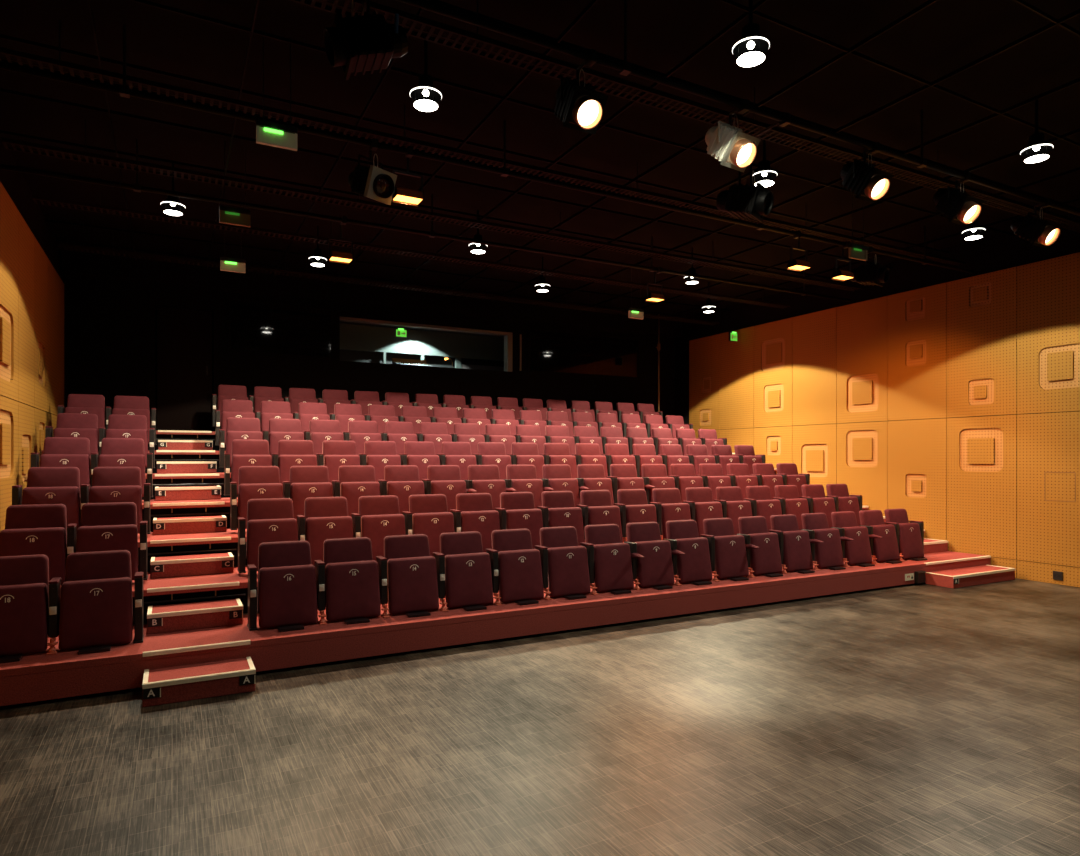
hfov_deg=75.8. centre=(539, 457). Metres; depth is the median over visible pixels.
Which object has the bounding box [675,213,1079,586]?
wall
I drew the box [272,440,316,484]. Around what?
seat
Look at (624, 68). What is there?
bar
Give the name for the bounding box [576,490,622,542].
seat
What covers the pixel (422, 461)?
seat cushion
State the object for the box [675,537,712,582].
seat cushion
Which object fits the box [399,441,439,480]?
seat
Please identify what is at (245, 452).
seat
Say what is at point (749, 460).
seat cushion
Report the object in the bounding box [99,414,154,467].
seat
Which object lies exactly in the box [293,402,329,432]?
seat
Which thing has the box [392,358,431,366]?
mixing console
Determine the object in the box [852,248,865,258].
diffuser
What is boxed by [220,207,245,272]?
emergency light
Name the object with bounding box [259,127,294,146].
diffuser
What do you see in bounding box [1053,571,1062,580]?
wall socket
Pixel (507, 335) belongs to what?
trim
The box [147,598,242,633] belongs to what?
step
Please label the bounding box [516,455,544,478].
seat cushion
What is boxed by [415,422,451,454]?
seat
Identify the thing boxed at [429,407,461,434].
seat
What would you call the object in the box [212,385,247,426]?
seat
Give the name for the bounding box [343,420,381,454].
seat
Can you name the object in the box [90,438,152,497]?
seat
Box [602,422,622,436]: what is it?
seat cushion
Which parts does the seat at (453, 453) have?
panel, backrest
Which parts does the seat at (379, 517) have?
panel, backrest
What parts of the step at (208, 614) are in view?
letter plate, letter plate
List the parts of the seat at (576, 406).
backrest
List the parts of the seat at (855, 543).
panel, backrest, armrest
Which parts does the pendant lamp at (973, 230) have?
stem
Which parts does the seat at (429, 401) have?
backrest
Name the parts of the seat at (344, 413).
backrest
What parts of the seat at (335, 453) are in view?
panel, backrest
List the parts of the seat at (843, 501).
panel, backrest, panel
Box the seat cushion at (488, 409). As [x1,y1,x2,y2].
[474,405,495,418]
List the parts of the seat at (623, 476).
panel, backrest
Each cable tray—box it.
[0,20,964,265]
[2,120,862,290]
[32,178,790,308]
[290,0,1079,232]
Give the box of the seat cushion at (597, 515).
[588,506,622,542]
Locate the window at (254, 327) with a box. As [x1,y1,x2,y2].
[227,297,333,359]
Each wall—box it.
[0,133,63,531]
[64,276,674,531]
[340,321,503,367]
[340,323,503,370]
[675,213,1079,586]
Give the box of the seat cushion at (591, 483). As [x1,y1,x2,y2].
[583,478,613,505]
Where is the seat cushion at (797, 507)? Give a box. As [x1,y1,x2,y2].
[785,498,808,529]
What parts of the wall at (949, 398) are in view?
acoustic panel, acoustic panel, acoustic panel, acoustic panel, acoustic panel, acoustic panel, acoustic panel, acoustic panel, acoustic panel, acoustic panel, acoustic panel, acoustic panel, acoustic panel, acoustic panel, acoustic panel, acoustic panel, acoustic panel, acoustic panel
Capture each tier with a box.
[0,551,990,707]
[42,450,734,472]
[105,430,225,450]
[132,529,924,623]
[138,506,868,571]
[142,468,776,498]
[142,497,237,530]
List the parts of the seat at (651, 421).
panel, backrest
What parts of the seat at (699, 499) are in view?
panel, backrest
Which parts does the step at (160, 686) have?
letter plate, letter plate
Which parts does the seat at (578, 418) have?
backrest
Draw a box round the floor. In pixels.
[0,565,1079,855]
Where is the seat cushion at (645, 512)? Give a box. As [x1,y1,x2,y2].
[626,504,656,536]
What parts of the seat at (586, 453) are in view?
panel, backrest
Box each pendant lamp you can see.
[160,164,184,215]
[309,226,326,266]
[410,34,441,111]
[469,210,486,253]
[535,257,549,291]
[684,247,698,283]
[702,282,715,312]
[732,0,769,66]
[753,134,776,186]
[962,193,984,239]
[1020,100,1052,162]
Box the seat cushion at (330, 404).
[323,400,350,414]
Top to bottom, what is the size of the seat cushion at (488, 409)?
0.464 m
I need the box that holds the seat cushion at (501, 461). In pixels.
[482,455,511,479]
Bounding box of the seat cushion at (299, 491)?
[291,482,332,519]
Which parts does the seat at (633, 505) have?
panel, backrest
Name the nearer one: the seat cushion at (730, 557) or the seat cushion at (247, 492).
the seat cushion at (247, 492)
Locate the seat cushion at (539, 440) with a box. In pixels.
[520,436,545,454]
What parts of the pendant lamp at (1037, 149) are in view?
stem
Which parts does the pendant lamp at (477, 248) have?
stem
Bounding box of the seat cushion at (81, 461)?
[39,454,89,488]
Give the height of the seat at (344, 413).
0.739 m
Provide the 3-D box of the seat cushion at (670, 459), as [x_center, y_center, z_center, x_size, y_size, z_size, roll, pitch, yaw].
[2.223,0.196,11.125,0.447,0.464,0.155,0,0,-28]
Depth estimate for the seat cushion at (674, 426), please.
13.49 m
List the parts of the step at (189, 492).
letter plate, letter plate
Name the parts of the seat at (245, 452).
panel, backrest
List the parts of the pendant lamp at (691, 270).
stem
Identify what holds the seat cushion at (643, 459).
on the seat at (643, 453)
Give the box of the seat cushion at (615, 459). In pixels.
[611,455,636,471]
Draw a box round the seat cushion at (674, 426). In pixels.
[672,424,689,437]
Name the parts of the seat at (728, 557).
armrest, panel, backrest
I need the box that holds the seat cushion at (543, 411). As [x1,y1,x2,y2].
[527,407,546,420]
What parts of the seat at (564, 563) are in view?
armrest, panel, backrest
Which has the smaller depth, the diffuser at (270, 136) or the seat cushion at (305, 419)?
the diffuser at (270, 136)
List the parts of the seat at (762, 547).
panel, armrest, backrest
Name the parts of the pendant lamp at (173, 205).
stem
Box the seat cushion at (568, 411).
[551,408,571,420]
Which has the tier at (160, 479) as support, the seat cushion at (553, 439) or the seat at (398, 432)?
the seat at (398, 432)
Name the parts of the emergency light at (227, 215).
suspension rod, frame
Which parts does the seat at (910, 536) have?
panel, backrest, panel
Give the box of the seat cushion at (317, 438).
[310,432,343,455]
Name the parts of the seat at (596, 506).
panel, backrest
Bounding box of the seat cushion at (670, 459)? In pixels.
[667,456,688,476]
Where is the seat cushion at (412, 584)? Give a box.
[387,556,438,613]
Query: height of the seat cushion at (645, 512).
0.464 m
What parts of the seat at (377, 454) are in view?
panel, backrest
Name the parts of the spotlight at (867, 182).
filter frame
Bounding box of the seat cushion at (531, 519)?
[506,509,542,548]
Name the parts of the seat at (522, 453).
panel, backrest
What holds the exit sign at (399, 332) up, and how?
hanging from the wall at (345, 355)
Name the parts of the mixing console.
knob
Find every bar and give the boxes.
[0,25,973,272]
[0,139,850,301]
[396,0,1079,215]
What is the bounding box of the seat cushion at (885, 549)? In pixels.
[871,524,899,561]
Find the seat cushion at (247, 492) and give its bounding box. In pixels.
[238,483,282,528]
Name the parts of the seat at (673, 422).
backrest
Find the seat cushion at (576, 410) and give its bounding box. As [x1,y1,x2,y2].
[575,409,594,421]
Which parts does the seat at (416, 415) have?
backrest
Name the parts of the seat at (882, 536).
panel, backrest, armrest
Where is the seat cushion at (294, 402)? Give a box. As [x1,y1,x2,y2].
[290,398,317,413]
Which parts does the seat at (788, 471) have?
panel, backrest, panel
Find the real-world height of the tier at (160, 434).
0.299 m
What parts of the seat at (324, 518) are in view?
panel, backrest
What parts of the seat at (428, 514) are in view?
panel, backrest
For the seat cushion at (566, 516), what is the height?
0.464 m
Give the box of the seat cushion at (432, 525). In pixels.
[412,512,453,555]
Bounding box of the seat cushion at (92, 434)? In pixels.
[53,428,97,465]
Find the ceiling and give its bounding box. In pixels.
[0,0,1079,337]
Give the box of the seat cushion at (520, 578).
[498,549,543,602]
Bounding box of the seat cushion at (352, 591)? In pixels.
[325,560,380,620]
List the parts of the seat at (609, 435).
panel, backrest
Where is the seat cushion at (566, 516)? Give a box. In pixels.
[548,507,584,545]
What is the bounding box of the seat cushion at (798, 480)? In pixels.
[787,475,806,497]
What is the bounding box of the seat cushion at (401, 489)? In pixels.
[387,481,424,513]
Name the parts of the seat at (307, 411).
panel, backrest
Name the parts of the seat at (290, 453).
panel, backrest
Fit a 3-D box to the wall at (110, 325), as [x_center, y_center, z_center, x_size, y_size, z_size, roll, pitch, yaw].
[-2.054,-0.735,13.062,11.440,4.720,0.200,0,0,-28]
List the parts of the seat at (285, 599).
armrest, panel, backrest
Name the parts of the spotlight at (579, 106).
filter frame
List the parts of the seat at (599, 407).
panel, backrest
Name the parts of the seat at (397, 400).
backrest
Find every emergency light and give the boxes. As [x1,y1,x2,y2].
[219,141,250,226]
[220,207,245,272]
[256,29,297,150]
[628,268,643,318]
[848,193,867,260]
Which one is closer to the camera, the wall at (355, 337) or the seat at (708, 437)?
the seat at (708, 437)
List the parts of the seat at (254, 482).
panel, backrest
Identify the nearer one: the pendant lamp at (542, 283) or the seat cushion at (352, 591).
the seat cushion at (352, 591)
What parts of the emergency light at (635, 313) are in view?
suspension rod, frame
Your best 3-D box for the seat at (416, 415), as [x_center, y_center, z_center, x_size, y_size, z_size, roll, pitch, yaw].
[-1.990,-0.466,11.054,0.519,0.739,0.434,0,0,-28]
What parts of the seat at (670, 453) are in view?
panel, backrest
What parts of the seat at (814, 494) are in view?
panel, backrest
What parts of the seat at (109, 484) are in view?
panel, backrest, panel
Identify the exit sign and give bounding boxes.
[395,328,406,337]
[729,331,736,341]
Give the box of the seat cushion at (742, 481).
[736,475,757,500]
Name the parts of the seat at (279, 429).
panel, backrest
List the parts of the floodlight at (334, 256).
barn door, glass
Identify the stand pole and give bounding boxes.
[656,314,659,411]
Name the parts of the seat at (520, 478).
panel, armrest, backrest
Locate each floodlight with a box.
[329,216,352,263]
[392,146,423,205]
[645,267,664,302]
[787,230,810,271]
[831,241,853,280]
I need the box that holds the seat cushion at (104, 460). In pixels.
[98,454,144,496]
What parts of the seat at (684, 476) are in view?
panel, backrest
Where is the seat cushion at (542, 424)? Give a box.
[524,420,546,435]
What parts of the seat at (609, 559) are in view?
armrest, panel, backrest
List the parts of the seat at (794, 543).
panel, backrest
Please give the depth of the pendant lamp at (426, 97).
5.06 m
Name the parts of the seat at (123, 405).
panel, backrest, panel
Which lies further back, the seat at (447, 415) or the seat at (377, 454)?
the seat at (447, 415)
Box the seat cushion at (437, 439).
[423,434,451,454]
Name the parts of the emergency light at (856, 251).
suspension rod, frame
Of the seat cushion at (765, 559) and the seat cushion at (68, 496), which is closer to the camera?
the seat cushion at (68, 496)
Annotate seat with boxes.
[0,504,66,584]
[0,554,48,662]
[12,467,79,528]
[31,437,90,488]
[45,413,98,465]
[46,550,143,654]
[57,394,105,436]
[67,502,147,579]
[80,467,150,533]
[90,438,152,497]
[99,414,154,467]
[105,396,155,444]
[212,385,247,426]
[215,399,254,444]
[219,417,262,467]
[224,439,271,495]
[230,466,282,529]
[237,498,297,572]
[247,540,317,631]
[249,386,283,419]
[255,401,292,438]
[263,418,303,456]
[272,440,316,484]
[283,466,332,519]
[284,388,317,413]
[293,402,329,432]
[296,497,352,565]
[304,419,343,455]
[314,537,380,624]
[316,440,359,482]
[318,389,350,414]
[329,403,364,432]
[332,465,379,516]
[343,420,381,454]
[350,391,381,415]
[351,495,405,560]
[359,441,400,481]
[364,405,398,432]
[376,534,438,617]
[378,465,424,513]
[380,421,417,454]
[381,392,411,415]
[397,406,430,433]
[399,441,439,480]
[402,494,453,555]
[411,394,440,416]
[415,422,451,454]
[422,465,466,511]
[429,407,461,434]
[433,531,493,611]
[437,442,476,479]
[441,395,468,417]
[449,423,484,454]
[450,493,499,551]
[460,408,490,434]
[464,465,505,509]
[468,396,495,418]
[473,442,511,479]
[481,424,515,454]
[485,529,543,605]
[488,409,518,435]
[495,492,542,548]
[496,397,521,419]
[503,465,543,508]
[507,442,544,478]
[512,425,545,454]
[516,410,546,435]
[521,398,546,420]
[534,526,590,599]
[537,491,584,545]
[540,443,577,477]
[541,464,579,506]
[542,425,575,454]
[543,411,573,436]
[546,399,571,420]
[569,401,594,421]
[571,412,598,436]
[571,426,602,454]
[572,443,607,477]
[576,464,613,505]
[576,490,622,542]
[580,524,633,594]
[592,402,617,422]
[595,413,622,436]
[598,427,628,453]
[602,444,636,475]
[607,464,644,502]
[614,403,638,421]
[614,489,656,541]
[618,414,645,436]
[624,522,674,589]
[626,427,653,454]
[630,444,662,476]
[636,404,662,422]
[641,464,674,503]
[644,415,667,437]
[649,428,677,455]
[649,488,690,539]
[657,444,688,476]
[663,520,712,585]
[665,415,692,437]
[668,464,703,502]
[675,429,701,455]
[683,487,722,536]
[684,444,715,475]
[696,429,726,455]
[697,464,730,501]
[700,518,748,581]
[709,445,739,475]
[714,486,751,534]
[724,463,757,500]
[733,445,764,475]
[737,516,782,577]
[744,486,781,532]
[751,463,783,498]
[768,514,814,573]
[773,485,808,529]
[775,463,809,497]
[800,484,835,527]
[801,513,845,570]
[825,484,861,525]
[831,511,874,566]
[859,510,901,563]
[884,508,926,560]
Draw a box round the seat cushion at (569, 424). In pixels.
[551,421,573,436]
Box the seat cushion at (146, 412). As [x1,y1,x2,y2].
[112,408,149,443]
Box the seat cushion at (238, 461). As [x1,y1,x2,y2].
[232,455,271,494]
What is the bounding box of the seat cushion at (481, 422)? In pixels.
[466,418,490,434]
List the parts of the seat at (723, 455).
panel, backrest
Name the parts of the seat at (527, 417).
backrest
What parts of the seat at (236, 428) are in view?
panel, backrest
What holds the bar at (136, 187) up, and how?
hanging from the ceiling
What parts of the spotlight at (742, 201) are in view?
filter frame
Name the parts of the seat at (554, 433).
panel, backrest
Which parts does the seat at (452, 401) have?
backrest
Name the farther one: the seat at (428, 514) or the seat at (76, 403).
the seat at (76, 403)
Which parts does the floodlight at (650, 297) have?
glass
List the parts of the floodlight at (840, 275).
glass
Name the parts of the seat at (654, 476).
panel, armrest, backrest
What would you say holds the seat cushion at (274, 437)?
on the seat at (279, 429)
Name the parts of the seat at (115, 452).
panel, backrest, panel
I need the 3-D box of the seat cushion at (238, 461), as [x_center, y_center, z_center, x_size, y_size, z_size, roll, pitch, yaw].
[-3.383,0.196,8.149,0.447,0.464,0.155,0,0,-28]
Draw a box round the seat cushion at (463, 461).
[445,455,476,479]
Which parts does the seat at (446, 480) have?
panel, backrest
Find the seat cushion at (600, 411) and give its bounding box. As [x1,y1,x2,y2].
[599,410,617,422]
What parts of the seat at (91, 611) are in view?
panel, armrest, backrest, panel, armrest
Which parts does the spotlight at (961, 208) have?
filter frame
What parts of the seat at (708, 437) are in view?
backrest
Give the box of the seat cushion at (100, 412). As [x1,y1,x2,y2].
[65,407,104,436]
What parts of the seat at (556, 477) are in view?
panel, armrest, backrest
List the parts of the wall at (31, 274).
acoustic panel, acoustic panel, acoustic panel, acoustic panel, acoustic panel, acoustic panel, acoustic panel, acoustic panel, acoustic panel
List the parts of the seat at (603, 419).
panel, backrest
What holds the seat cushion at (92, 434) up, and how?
on the seat at (68, 424)
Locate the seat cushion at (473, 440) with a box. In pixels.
[457,435,484,454]
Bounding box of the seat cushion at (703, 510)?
[695,502,722,536]
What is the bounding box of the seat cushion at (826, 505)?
[813,497,835,527]
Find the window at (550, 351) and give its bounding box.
[528,327,639,379]
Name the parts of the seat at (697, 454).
panel, backrest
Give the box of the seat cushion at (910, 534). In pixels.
[899,523,923,558]
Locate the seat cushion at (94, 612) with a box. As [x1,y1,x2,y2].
[58,577,132,649]
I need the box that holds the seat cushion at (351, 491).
[340,482,379,516]
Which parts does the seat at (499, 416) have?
backrest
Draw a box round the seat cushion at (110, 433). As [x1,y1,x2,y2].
[106,429,147,467]
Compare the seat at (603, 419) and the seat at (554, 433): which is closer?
the seat at (554, 433)
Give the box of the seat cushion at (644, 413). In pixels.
[643,412,659,422]
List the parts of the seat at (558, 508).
panel, backrest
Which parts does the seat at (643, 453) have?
panel, backrest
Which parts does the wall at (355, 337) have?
sill panel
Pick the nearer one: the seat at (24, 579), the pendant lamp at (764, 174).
the seat at (24, 579)
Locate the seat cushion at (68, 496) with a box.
[22,486,79,528]
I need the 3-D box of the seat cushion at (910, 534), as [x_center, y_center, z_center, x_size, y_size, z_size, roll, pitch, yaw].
[4.981,1.119,9.349,0.447,0.464,0.155,0,0,-28]
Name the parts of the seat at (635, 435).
panel, backrest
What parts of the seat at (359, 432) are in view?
panel, backrest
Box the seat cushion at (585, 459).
[581,455,607,477]
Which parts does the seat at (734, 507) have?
panel, backrest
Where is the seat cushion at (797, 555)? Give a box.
[783,530,812,571]
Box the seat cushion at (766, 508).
[756,499,781,532]
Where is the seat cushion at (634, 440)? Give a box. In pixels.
[632,438,653,453]
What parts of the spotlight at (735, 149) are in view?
filter frame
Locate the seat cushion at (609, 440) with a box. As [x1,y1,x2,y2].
[606,437,628,449]
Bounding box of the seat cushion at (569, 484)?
[549,478,579,506]
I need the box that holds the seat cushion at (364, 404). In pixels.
[356,401,381,415]
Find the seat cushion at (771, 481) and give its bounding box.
[762,475,783,498]
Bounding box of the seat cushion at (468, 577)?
[445,552,493,607]
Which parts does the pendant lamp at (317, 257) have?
stem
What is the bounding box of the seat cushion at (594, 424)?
[577,422,598,436]
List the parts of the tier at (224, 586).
riser panel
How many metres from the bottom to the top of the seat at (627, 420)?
0.739 m
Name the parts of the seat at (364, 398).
backrest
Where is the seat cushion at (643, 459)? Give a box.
[639,455,662,476]
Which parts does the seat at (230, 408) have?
panel, backrest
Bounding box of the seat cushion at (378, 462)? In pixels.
[366,455,400,481]
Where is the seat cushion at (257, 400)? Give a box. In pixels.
[254,397,283,419]
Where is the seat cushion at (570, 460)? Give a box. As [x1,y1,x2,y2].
[549,455,577,477]
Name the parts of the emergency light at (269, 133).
frame, suspension rod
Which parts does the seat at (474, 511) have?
panel, backrest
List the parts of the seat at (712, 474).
panel, backrest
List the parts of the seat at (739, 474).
panel, backrest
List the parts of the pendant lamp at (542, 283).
stem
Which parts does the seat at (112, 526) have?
panel, armrest, backrest, panel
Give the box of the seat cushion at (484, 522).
[461,510,499,551]
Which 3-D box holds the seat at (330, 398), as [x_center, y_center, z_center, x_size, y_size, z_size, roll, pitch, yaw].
[-3.367,-0.762,11.399,0.519,0.744,0.434,0,0,-28]
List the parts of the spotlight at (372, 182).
filter frame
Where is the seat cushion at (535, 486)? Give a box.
[512,479,543,508]
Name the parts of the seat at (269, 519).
panel, backrest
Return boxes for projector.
[323,0,407,80]
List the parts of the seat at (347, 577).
armrest, panel, backrest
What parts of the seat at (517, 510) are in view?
panel, backrest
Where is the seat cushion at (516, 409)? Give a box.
[501,406,521,419]
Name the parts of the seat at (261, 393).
backrest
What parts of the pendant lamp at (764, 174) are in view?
stem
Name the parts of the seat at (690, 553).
panel, armrest, backrest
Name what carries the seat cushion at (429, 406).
on the seat at (429, 401)
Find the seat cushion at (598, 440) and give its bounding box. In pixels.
[579,437,602,454]
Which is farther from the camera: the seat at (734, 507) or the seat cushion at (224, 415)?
the seat cushion at (224, 415)
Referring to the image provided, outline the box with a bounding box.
[914,571,925,583]
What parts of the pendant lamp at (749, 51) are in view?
stem, bulb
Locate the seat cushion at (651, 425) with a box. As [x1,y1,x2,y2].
[650,424,667,436]
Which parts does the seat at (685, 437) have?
panel, backrest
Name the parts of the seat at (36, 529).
backrest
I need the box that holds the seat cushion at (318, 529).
[306,516,352,565]
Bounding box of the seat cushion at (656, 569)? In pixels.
[635,540,674,587]
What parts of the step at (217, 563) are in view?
letter plate, letter plate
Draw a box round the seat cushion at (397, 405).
[387,402,411,415]
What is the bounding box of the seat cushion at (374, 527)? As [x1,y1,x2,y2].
[361,514,405,560]
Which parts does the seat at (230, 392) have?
panel, backrest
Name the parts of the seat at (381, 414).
backrest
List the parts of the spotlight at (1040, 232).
filter frame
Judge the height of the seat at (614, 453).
0.712 m
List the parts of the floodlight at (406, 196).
barn door, glass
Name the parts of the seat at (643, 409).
panel, backrest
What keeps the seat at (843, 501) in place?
on the tier at (224, 586)
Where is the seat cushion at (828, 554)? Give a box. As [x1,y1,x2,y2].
[813,528,843,568]
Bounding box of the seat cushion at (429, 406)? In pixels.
[417,403,440,416]
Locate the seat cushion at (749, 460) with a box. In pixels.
[743,456,761,475]
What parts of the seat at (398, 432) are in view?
panel, backrest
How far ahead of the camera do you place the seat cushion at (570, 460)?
10.12 m
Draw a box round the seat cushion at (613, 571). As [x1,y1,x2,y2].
[594,543,633,591]
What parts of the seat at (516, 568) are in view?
armrest, panel, backrest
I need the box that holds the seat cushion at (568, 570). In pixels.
[548,546,590,596]
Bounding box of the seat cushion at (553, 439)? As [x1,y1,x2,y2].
[550,436,575,454]
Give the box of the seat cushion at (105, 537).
[76,524,137,579]
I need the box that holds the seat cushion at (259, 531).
[247,518,297,570]
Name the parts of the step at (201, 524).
letter plate, letter plate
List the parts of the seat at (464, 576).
panel, armrest, backrest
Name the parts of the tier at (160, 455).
riser panel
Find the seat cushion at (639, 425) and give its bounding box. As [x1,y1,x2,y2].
[626,423,645,436]
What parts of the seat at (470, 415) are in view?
backrest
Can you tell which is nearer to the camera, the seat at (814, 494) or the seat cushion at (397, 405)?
the seat at (814, 494)
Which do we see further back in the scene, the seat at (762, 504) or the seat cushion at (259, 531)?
the seat at (762, 504)
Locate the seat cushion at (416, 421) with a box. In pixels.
[404,417,430,433]
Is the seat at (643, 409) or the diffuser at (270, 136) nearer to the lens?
the diffuser at (270, 136)
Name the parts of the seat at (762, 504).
panel, backrest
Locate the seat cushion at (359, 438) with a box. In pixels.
[350,433,381,454]
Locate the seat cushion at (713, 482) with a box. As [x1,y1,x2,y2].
[707,476,730,501]
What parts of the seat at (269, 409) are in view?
panel, backrest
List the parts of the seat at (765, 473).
panel, backrest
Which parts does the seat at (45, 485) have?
panel, backrest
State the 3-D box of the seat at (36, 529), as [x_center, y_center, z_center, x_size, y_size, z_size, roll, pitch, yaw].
[-4.148,0.736,5.611,0.521,0.689,0.434,0,0,-28]
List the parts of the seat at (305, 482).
panel, backrest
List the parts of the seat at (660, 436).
panel, backrest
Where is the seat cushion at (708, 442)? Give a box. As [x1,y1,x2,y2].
[705,439,723,455]
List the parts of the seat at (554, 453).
panel, backrest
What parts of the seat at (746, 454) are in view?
backrest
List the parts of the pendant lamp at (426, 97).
bulb, stem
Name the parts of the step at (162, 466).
letter plate, letter plate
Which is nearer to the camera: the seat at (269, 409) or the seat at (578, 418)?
the seat at (269, 409)
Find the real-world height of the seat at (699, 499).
0.689 m
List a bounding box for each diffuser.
[221,211,248,224]
[222,261,243,270]
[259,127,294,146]
[630,311,641,317]
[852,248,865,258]
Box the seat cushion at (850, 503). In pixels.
[838,496,860,525]
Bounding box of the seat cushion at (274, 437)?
[269,432,303,456]
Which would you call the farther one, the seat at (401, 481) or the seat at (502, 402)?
the seat at (502, 402)
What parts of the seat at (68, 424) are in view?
panel, backrest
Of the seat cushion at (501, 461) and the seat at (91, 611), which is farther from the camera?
the seat cushion at (501, 461)
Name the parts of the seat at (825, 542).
panel, backrest, armrest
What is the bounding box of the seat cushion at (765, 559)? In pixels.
[748,532,782,574]
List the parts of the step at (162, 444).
letter plate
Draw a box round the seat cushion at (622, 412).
[621,411,638,414]
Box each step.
[142,657,255,706]
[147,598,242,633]
[150,552,233,578]
[153,515,226,534]
[155,486,220,500]
[157,461,216,473]
[158,440,212,449]
[924,538,947,552]
[925,565,1015,588]
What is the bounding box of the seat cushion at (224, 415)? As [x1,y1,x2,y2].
[221,411,254,443]
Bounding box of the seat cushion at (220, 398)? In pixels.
[217,396,247,425]
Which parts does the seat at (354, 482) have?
panel, backrest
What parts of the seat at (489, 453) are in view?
panel, backrest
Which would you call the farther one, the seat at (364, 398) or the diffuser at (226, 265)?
the seat at (364, 398)
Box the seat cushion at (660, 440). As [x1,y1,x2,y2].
[658,438,677,453]
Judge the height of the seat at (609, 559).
0.659 m
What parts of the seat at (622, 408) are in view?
panel, backrest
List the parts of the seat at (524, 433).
panel, backrest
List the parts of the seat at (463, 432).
panel, backrest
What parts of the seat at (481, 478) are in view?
panel, armrest, backrest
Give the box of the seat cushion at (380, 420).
[370,416,398,432]
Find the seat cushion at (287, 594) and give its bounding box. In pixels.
[259,564,317,628]
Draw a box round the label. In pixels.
[905,573,913,580]
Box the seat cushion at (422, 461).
[407,455,439,480]
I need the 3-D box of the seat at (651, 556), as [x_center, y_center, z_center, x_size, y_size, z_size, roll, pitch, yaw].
[1.168,1.032,7.354,0.518,0.659,0.434,0,0,-28]
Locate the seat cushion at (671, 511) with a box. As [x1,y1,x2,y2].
[661,503,690,538]
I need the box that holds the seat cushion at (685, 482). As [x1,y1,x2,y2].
[679,476,703,502]
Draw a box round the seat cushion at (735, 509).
[726,500,751,534]
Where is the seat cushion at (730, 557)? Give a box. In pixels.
[714,535,748,578]
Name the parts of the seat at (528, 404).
backrest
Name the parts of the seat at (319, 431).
panel, backrest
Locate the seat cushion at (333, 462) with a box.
[324,455,359,482]
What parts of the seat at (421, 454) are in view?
panel, backrest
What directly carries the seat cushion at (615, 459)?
on the seat at (614, 453)
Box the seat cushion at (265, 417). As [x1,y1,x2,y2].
[261,413,292,438]
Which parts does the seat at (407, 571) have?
panel, armrest, backrest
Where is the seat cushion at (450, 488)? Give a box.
[431,480,466,511]
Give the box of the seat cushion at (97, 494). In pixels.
[89,485,141,533]
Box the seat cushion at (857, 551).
[842,526,871,564]
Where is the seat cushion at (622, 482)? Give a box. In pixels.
[617,477,644,502]
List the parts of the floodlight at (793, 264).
glass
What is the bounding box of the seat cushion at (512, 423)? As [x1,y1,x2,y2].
[495,419,518,435]
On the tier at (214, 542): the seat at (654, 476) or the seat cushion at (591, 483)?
the seat at (654, 476)
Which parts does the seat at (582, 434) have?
backrest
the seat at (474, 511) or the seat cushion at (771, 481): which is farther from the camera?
the seat cushion at (771, 481)
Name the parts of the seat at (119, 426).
panel, backrest, panel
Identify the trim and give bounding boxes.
[340,317,521,371]
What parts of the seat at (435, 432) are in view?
panel, backrest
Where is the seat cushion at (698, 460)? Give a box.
[694,456,715,475]
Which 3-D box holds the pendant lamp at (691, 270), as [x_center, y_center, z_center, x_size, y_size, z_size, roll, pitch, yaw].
[2.239,-2.832,10.200,0.234,0.526,0.234,0,0,-28]
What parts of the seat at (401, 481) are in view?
panel, backrest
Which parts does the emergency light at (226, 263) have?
suspension rod, frame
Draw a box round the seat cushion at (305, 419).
[299,414,329,432]
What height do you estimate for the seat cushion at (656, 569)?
0.464 m
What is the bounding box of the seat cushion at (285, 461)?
[279,455,316,484]
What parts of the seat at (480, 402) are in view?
backrest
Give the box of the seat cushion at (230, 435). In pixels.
[226,431,262,466]
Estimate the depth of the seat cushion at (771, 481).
10.74 m
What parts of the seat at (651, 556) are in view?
panel, armrest, backrest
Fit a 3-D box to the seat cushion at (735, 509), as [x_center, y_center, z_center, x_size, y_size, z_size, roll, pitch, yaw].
[2.639,0.807,9.191,0.447,0.464,0.155,0,0,-28]
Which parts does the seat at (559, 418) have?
backrest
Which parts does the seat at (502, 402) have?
backrest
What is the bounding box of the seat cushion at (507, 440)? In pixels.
[489,435,515,454]
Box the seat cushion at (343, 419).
[336,415,364,432]
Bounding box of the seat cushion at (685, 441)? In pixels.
[682,438,701,455]
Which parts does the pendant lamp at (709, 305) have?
stem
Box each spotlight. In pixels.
[348,138,396,204]
[554,49,607,134]
[705,99,759,171]
[716,112,790,221]
[840,142,892,202]
[850,246,889,286]
[933,172,984,225]
[1011,198,1060,247]
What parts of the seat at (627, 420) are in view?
panel, backrest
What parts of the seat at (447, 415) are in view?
backrest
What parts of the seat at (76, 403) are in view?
panel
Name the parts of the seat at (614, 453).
panel, backrest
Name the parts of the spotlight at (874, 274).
filter frame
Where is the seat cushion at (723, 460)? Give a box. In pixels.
[719,456,739,475]
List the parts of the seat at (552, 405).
backrest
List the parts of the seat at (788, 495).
panel, backrest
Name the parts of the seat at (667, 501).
panel, backrest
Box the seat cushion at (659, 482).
[649,477,674,501]
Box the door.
[157,307,211,430]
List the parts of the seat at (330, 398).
backrest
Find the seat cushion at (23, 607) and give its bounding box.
[0,583,47,656]
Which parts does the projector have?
filter frame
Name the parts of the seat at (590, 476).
panel, armrest, backrest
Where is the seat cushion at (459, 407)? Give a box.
[446,404,468,417]
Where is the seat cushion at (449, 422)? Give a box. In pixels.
[435,418,461,434]
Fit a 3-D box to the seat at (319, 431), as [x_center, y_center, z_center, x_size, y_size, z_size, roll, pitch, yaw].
[-2.942,-0.166,9.473,0.519,0.728,0.434,0,0,-28]
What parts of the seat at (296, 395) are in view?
backrest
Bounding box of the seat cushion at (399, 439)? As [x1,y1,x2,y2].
[387,434,417,454]
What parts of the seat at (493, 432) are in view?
panel, backrest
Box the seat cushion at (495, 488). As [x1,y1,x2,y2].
[472,480,505,509]

